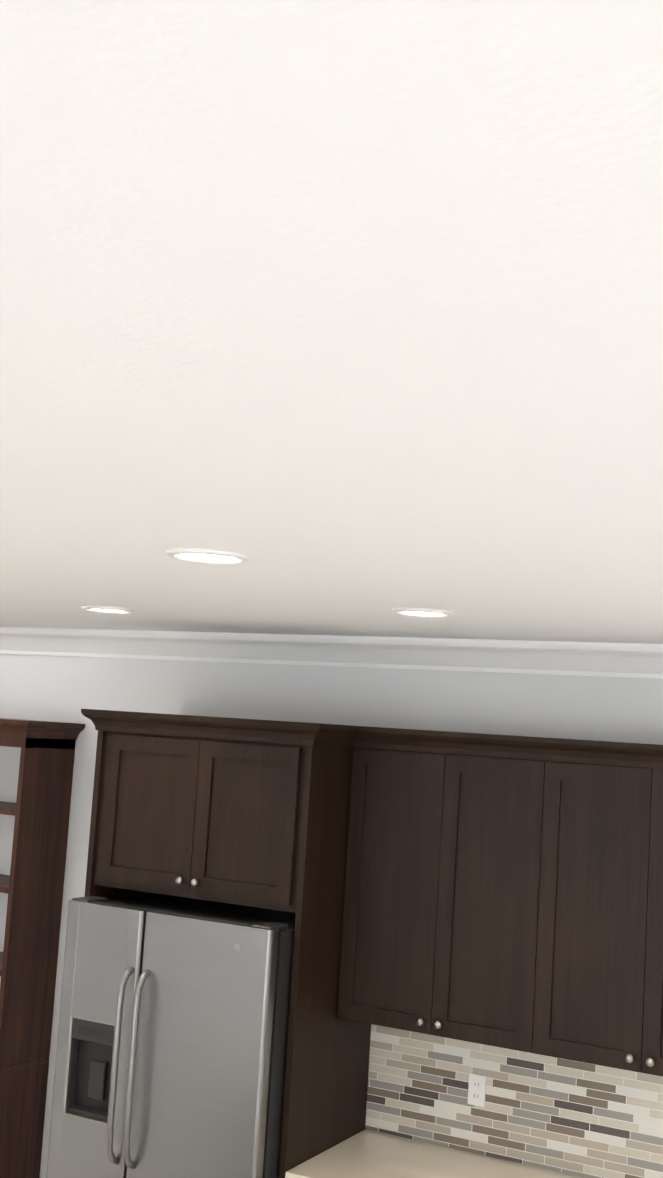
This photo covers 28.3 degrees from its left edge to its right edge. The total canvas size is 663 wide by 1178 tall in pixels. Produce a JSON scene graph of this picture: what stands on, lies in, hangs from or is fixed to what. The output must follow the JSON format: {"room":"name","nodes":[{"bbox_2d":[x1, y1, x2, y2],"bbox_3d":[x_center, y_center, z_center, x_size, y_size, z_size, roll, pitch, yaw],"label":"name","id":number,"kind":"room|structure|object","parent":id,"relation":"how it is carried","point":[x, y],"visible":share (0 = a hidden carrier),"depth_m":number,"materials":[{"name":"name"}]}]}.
{"room":"kitchen","nodes":[
{"label":"kitchen","id":0,"kind":"room"},
{"bbox_2d":[0,653,662,1177],"bbox_3d":[-0.136,1.641,5.576,11.400,2.870,0.200,0,-7,28],"label":"wall","id":1,"kind":"structure","parent":0,"point":[68,689],"depth_m":5.69,"materials":[{"name":"white paint"}]},
{"bbox_2d":[85,710,348,916],"bbox_3d":[-0.370,0.873,5.320,0.935,0.692,0.646,0,-7,28],"label":"upper cabinet","id":2,"kind":"object","parent":1,"relation":"attached to","point":[238,811],"depth_m":5.00,"materials":[{"name":"brown wood"}]},
{"bbox_2d":[0,627,662,678],"bbox_3d":[-0.118,0.259,5.590,11.000,0.122,0.097,0,-7,28],"label":"crown molding","id":3,"kind":"structure","parent":1,"relation":"attached to","point":[634,660],"depth_m":5.40,"materials":[{"name":"white wood"}]},
{"bbox_2d":[329,725,564,1060],"bbox_3d":[0.498,1.106,5.010,0.843,1.112,0.326,0,-7,28],"label":"upper cabinet","id":4,"kind":"object","parent":1,"relation":"attached to","point":[477,975],"depth_m":4.86,"materials":[{"name":"brown wood"}]},
{"bbox_2d":[549,739,662,1084],"bbox_3d":[1.132,1.111,4.673,0.839,1.112,0.326,0,-7,28],"label":"upper cabinet","id":5,"kind":"object","parent":1,"relation":"attached to","point":[608,975],"depth_m":4.58,"materials":[{"name":"brown wood"}]},
{"bbox_2d":[0,0,662,643],"bbox_3d":[-2.531,-0.496,1.042,11.400,0.120,10.900,0,-7,28],"label":"ceiling","id":6,"kind":"structure","parent":0,"point":[336,316],"depth_m":1.23,"materials":[{"name":"white paint"}]},
{"bbox_2d":[81,606,134,613],"bbox_3d":[-0.816,0.077,4.809,0.196,0.011,0.196,0,-7,28],"label":"recessed light","id":7,"kind":"object","parent":6,"relation":"in","point":[109,609],"visible":1,"depth_m":4.77,"materials":[{"name":"white"}]},
{"bbox_2d":[166,548,249,563],"bbox_3d":[-0.286,-0.075,3.055,0.196,0.011,0.196,0,-7,28],"label":"recessed light","id":8,"kind":"object","parent":6,"relation":"in","point":[202,555],"visible":1,"depth_m":3.03,"materials":[{"name":"white"}]},
{"bbox_2d":[391,608,453,616],"bbox_3d":[0.286,0.075,4.133,0.196,0.011,0.196,0,-7,28],"label":"recessed light","id":9,"kind":"object","parent":6,"relation":"in","point":[421,612],"visible":0.98,"depth_m":4.09,"materials":[{"name":"white"}]},
{"bbox_2d":[285,1129,600,1177],"bbox_3d":[0.673,2.132,4.589,1.557,0.040,0.651,0,-7,28],"label":"countertop","id":10,"kind":"structure","parent":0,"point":[370,1153],"depth_m":4.86,"materials":[{"name":"beige stone"}]},
{"bbox_3d":[-2.718,2.472,0.728,11.400,0.120,10.900,0,-7,28],"label":"floor","id":11,"kind":"structure","parent":0,"visible":0},
{"bbox_2d":[0,718,84,1177],"bbox_3d":[-2.979,1.793,6.643,3.700,2.435,0.528,0,-7,28],"label":"built-in shelving","id":12,"kind":"object","parent":11,"relation":"on","point":[32,885],"visible":1,"depth_m":5.89,"materials":[{"name":"brown wood"}]},
{"bbox_2d":[46,893,295,1177],"bbox_3d":[-0.508,2.118,5.079,0.915,1.772,0.840,0,-7,28],"label":"refrigerator","id":13,"kind":"object","parent":11,"relation":"on","point":[171,1050],"visible":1,"depth_m":4.79,"materials":[{"name":"grey metal"}]}
]}

